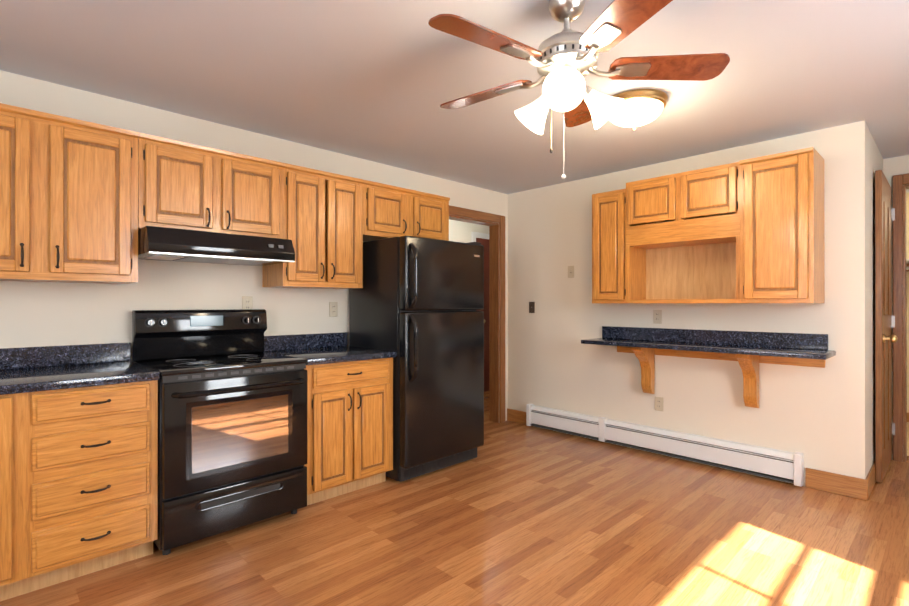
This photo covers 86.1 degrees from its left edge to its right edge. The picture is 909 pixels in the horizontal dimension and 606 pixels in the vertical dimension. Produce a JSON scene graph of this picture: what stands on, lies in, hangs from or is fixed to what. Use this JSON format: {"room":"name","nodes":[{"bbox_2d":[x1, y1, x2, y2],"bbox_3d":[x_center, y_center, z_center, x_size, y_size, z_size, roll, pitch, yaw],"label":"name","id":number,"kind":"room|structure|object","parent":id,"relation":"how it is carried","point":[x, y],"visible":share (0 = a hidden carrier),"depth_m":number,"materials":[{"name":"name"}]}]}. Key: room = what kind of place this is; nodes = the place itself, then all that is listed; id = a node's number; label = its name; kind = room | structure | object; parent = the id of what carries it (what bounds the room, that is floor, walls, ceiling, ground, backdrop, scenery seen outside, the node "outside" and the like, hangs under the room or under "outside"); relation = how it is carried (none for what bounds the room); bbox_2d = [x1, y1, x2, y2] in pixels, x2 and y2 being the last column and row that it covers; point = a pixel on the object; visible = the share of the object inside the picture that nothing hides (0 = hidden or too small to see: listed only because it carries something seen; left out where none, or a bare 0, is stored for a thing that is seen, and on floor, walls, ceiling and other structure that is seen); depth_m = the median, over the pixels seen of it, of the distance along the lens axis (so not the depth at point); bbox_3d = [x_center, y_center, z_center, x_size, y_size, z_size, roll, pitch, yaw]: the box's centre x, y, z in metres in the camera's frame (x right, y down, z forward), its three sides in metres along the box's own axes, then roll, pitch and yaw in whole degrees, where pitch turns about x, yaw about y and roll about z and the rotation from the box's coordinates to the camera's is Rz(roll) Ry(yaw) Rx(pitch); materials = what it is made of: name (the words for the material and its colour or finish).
{"room":"kitchen","nodes":[
{"label":"kitchen","id":0,"kind":"room"},
{"bbox_2d":[0,70,507,420],"bbox_3d":[-1.481,0.044,3.264,5.840,2.406,0.120,0,0,-44],"label":"wall","id":1,"kind":"structure","parent":0,"point":[36,314],"depth_m":2.97,"materials":[{"name":"beige paint"}]},
{"bbox_2d":[0,342,131,369],"bbox_3d":[-2.362,0.278,2.305,1.399,0.105,0.020,0,0,-44],"label":"backsplash","id":2,"kind":"structure","parent":1,"relation":"attached to","point":[10,358],"depth_m":2.57,"materials":[{"name":"black stone"}]},
{"bbox_2d":[0,103,138,283],"bbox_3d":[-2.189,-0.502,2.225,1.215,0.785,0.375,0,0,-44],"label":"upper cabinet","id":3,"kind":"object","parent":1,"relation":"attached to","point":[68,200],"visible":1,"depth_m":2.34,"materials":[{"name":"brown wood"}]},
{"bbox_2d":[138,132,283,238],"bbox_3d":[-1.470,-0.644,2.926,0.788,0.498,0.375,0,0,-44],"label":"upper cabinet","id":4,"kind":"object","parent":1,"relation":"attached to","point":[185,185],"visible":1,"depth_m":2.77,"materials":[{"name":"brown wood"}]},
{"bbox_2d":[138,226,294,265],"bbox_3d":[-1.426,-0.321,2.880,0.778,0.143,0.502,0,0,-44],"label":"range hood","id":5,"kind":"object","parent":4,"relation":"attached to","point":[168,244],"visible":0.9,"depth_m":2.68,"materials":[{"name":"black painted metal"},{"name":"steel"}]},
{"bbox_2d":[242,296,252,308],"bbox_3d":[-1.389,0.012,3.261,0.070,0.114,0.010,0,0,-44],"label":"electrical outlet","id":6,"kind":"object","parent":1,"relation":"attached to","point":[247,302],"visible":0.88,"depth_m":3.26,"materials":[{"name":"beige plastic"}]},
{"bbox_2d":[262,163,363,288],"bbox_3d":[-0.972,-0.500,3.412,0.601,0.785,0.375,0,0,-44],"label":"upper cabinet","id":7,"kind":"object","parent":1,"relation":"attached to","point":[323,221],"visible":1,"depth_m":3.28,"materials":[{"name":"brown wood"}]},
{"bbox_2d":[329,302,337,316],"bbox_3d":[-0.924,0.048,3.714,0.070,0.114,0.010,0,0,-44],"label":"electrical outlet","id":8,"kind":"object","parent":1,"relation":"attached to","point":[333,309],"visible":1,"depth_m":3.71,"materials":[{"name":"beige plastic"}]},
{"bbox_2d":[363,180,449,240],"bbox_3d":[-0.447,-0.695,3.924,0.860,0.395,0.375,0,0,-44],"label":"upper cabinet","id":9,"kind":"object","parent":1,"relation":"attached to","point":[390,211],"visible":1,"depth_m":3.76,"materials":[{"name":"brown wood"}]},
{"bbox_2d":[449,205,504,422],"bbox_3d":[0.144,0.167,4.849,0.950,2.165,0.156,0,0,-44],"label":"door frame","id":10,"kind":"structure","parent":1,"relation":"attached to","point":[497,321],"depth_m":5.09,"materials":[{"name":"brown wood"}]},
{"bbox_2d":[0,391,908,605],"bbox_3d":[0.821,1.277,3.050,9.000,0.060,6.400,0,0,-44],"label":"floor","id":11,"kind":"structure","parent":0,"point":[514,514],"depth_m":2.51,"materials":[{"name":"laminate"}]},
{"bbox_2d":[0,394,39,600],"bbox_3d":[-2.308,0.807,1.924,0.945,0.877,0.638,0,0,-44],"label":"base cabinet","id":12,"kind":"object","parent":11,"relation":"on","point":[19,413],"depth_m":2.01,"materials":[{"name":"brown wood"}]},
{"bbox_2d":[40,382,157,588],"bbox_3d":[-1.837,0.807,2.384,0.532,0.877,0.638,0,0,-44],"label":"base cabinet","id":13,"kind":"object","parent":11,"relation":"on","point":[78,460],"depth_m":2.18,"materials":[{"name":"brown wood"}]},
{"bbox_2d":[0,362,159,393],"bbox_3d":[-2.141,0.383,2.078,1.399,0.105,0.652,0,0,-44],"label":"countertop","id":14,"kind":"structure","parent":13,"relation":"on","point":[29,379],"depth_m":2.23,"materials":[{"name":"black stone"}]},
{"bbox_2d":[132,309,307,554],"bbox_3d":[-1.328,0.644,2.792,0.756,1.205,0.729,0,0,-44],"label":"range","id":15,"kind":"object","parent":11,"relation":"on","point":[232,421],"visible":1,"depth_m":2.60,"materials":[{"name":"black metal"}]},
{"bbox_2d":[264,332,396,504],"bbox_3d":[-0.849,0.737,3.321,0.664,1.020,0.675,0,0,-44],"label":"base cabinet","id":16,"kind":"object","parent":11,"relation":"on","point":[350,422],"visible":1,"depth_m":3.12,"materials":[{"name":"brown wood"}]},
{"bbox_2d":[349,236,483,481],"bbox_3d":[-0.268,0.376,3.781,0.790,1.703,0.773,0,0,-44],"label":"fridge","id":17,"kind":"object","parent":11,"relation":"on","point":[416,303],"visible":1,"depth_m":3.49,"materials":[{"name":"black metal"}]},
{"bbox_2d":[0,0,908,193],"bbox_3d":[0.821,-1.199,3.053,9.000,0.080,6.400,0,0,-44],"label":"ceiling","id":18,"kind":"structure","parent":0,"point":[380,81],"depth_m":2.45,"materials":[{"name":"grey paint"}]},
{"bbox_2d":[428,0,729,178],"bbox_3d":[0.399,-0.816,1.873,1.149,0.687,1.143,0,0,-44],"label":"fan","id":19,"kind":"object","parent":18,"relation":"hanging from","point":[564,61],"visible":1,"depth_m":1.80,"materials":[{"name":"brown wood"}]},
{"bbox_2d":[609,89,667,129],"bbox_3d":[1.037,-1.077,2.802,0.356,0.164,0.356,0,0,-44],"label":"dome light","id":20,"kind":"object","parent":18,"relation":"attached to","point":[638,107],"visible":0.9,"depth_m":2.69,"materials":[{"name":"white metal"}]},
{"bbox_2d":[449,219,488,242],"bbox_3d":[-0.233,0.048,6.296,4.820,2.406,0.120,0,0,-44],"label":"wall","id":21,"kind":"structure","parent":0,"point":[460,231],"depth_m":6.54,"materials":[{"name":"beige paint"}]},
{"bbox_2d":[471,232,488,241],"bbox_3d":[0.575,0.137,6.986,0.940,2.230,0.019,0,0,-44],"label":"door frame","id":22,"kind":"structure","parent":21,"relation":"attached to","point":[474,235],"depth_m":6.72,"materials":[{"name":"white paint"}]},
{"bbox_2d":[476,238,488,391],"bbox_3d":[0.606,0.172,6.954,0.780,2.140,0.105,0,0,-44],"label":"hall door","id":23,"kind":"structure","parent":21,"relation":"in","point":[485,244],"depth_m":6.81,"materials":[{"name":"brown wood"}]},
{"bbox_2d":[508,120,866,485],"bbox_3d":[1.628,0.045,4.172,0.120,2.406,2.920,0,0,-44],"label":"wall","id":24,"kind":"structure","parent":0,"point":[816,417],"depth_m":3.79,"materials":[{"name":"beige paint"}]},
{"bbox_2d":[507,408,525,424],"bbox_3d":[0.662,1.184,5.066,0.015,0.130,0.290,0,0,-44],"label":"baseboard","id":25,"kind":"structure","parent":24,"relation":"attached to","point":[517,416],"depth_m":5.07,"materials":[{"name":"brown wood"}]},
{"bbox_2d":[529,302,534,312],"bbox_3d":[0.785,0.044,4.941,0.010,0.114,0.070,0,0,-44],"label":"electrical outlet","id":26,"kind":"object","parent":24,"relation":"attached to","point":[531,307],"visible":1,"depth_m":4.93,"materials":[{"name":"brown plastic"}]},
{"bbox_2d":[568,266,573,277],"bbox_3d":[1.101,-0.296,4.611,0.018,0.114,0.070,0,0,-44],"label":"light switch","id":27,"kind":"object","parent":24,"relation":"attached to","point":[570,271],"visible":1,"depth_m":4.61,"materials":[{"name":"beige plastic"}]},
{"bbox_2d":[592,188,625,302],"bbox_3d":[1.377,-0.459,4.112,0.318,0.925,0.318,0,0,-44],"label":"upper cabinet","id":28,"kind":"object","parent":24,"relation":"attached to","point":[609,247],"visible":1,"depth_m":4.00,"materials":[{"name":"brown wood"}]},
{"bbox_2d":[653,310,661,323],"bbox_3d":[1.680,0.113,4.023,0.010,0.114,0.070,0,0,-44],"label":"electrical outlet","id":29,"kind":"object","parent":24,"relation":"attached to","point":[657,316],"visible":1,"depth_m":4.02,"materials":[{"name":"beige plastic"}]},
{"bbox_2d":[655,396,662,410],"bbox_3d":[1.688,0.833,4.014,0.010,0.114,0.070,0,0,-44],"label":"electrical outlet","id":30,"kind":"object","parent":24,"relation":"attached to","point":[658,403],"visible":1,"depth_m":4.01,"materials":[{"name":"beige plastic"}]},
{"bbox_2d":[526,403,803,486],"bbox_3d":[1.551,1.129,4.110,0.069,0.214,2.300,0,0,-44],"label":"heater","id":31,"kind":"object","parent":24,"relation":"attached to","point":[781,465],"visible":1,"depth_m":3.85,"materials":[{"name":"white metal"}]},
{"bbox_2d":[626,162,739,302],"bbox_3d":[1.763,-0.477,3.691,0.353,0.960,0.820,0,0,-44],"label":"upper cabinet","id":32,"kind":"object","parent":24,"relation":"attached to","point":[682,237],"visible":0.96,"depth_m":3.68,"materials":[{"name":"brown wood"}]},
{"bbox_2d":[581,326,835,407],"bbox_3d":[1.786,0.481,3.659,0.362,0.547,1.675,0,0,-44],"label":"shelf","id":33,"kind":"object","parent":24,"relation":"attached to","point":[749,351],"visible":1,"depth_m":3.57,"materials":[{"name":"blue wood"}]},
{"bbox_2d":[739,147,824,302],"bbox_3d":[2.181,-0.475,3.241,0.383,0.955,0.403,0,0,-44],"label":"upper cabinet","id":34,"kind":"object","parent":24,"relation":"attached to","point":[782,243],"visible":1,"depth_m":3.10,"materials":[{"name":"brown wood"}]},
{"bbox_2d":[805,468,862,499],"bbox_3d":[2.485,1.182,3.198,0.019,0.130,0.290,0,0,-44],"label":"baseboard","id":35,"kind":"structure","parent":24,"relation":"attached to","point":[850,486],"depth_m":3.18,"materials":[{"name":"brown wood"}]},
{"bbox_2d":[867,126,882,474],"bbox_3d":[3.070,0.044,3.624,1.180,2.406,0.120,0,0,-44],"label":"wall","id":36,"kind":"structure","parent":0,"point":[874,160],"depth_m":3.33,"materials":[{"name":"beige paint"}]},
{"bbox_2d":[863,461,875,499],"bbox_3d":[3.020,1.182,3.478,1.175,0.130,0.015,0,0,-44],"label":"baseboard","id":37,"kind":"structure","parent":36,"relation":"attached to","point":[868,483],"depth_m":3.12,"materials":[{"name":"brown wood"}]},
{"bbox_2d":[875,170,897,482],"bbox_3d":[3.218,0.160,3.586,0.753,2.151,0.110,0,0,-44],"label":"door leaf","id":38,"kind":"structure","parent":36,"relation":"in","point":[885,338],"depth_m":3.38,"materials":[{"name":"brown wood"}]},
{"bbox_2d":[883,155,908,459],"bbox_3d":[4.155,0.044,3.270,0.120,2.406,1.900,0,0,-44],"label":"wall","id":39,"kind":"structure","parent":0,"point":[899,165],"depth_m":3.87,"materials":[{"name":"beige paint"}]},
{"bbox_2d":[892,173,908,461],"bbox_3d":[3.838,0.117,3.597,0.158,2.260,0.930,0,0,-44],"label":"door frame","id":40,"kind":"structure","parent":39,"relation":"attached to","point":[900,184],"depth_m":3.83,"materials":[{"name":"brown wood"}]},
{"bbox_2d":[906,193,908,412],"bbox_3d":[4.159,0.044,3.358,0.005,2.406,2.020,0,0,-44],"label":"wall","id":41,"kind":"structure","parent":0,"point":[907,225],"depth_m":3.89,"materials":[{"name":"beige paint"}]},
{"bbox_2d":[906,259,908,271],"bbox_3d":[5.186,-0.384,4.360,0.420,0.105,1.776,0,0,-44],"label":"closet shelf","id":42,"kind":"object","parent":41,"relation":"attached to","point":[907,261],"depth_m":4.94,"materials":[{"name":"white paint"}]},
{"bbox_2d":[907,422,908,455],"bbox_3d":[4.865,1.278,4.059,1.800,0.060,2.200,0,0,-44],"label":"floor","id":43,"kind":"structure","parent":0,"point":[907,438],"depth_m":4.46,"materials":[{"name":"brown wood"}]}
]}

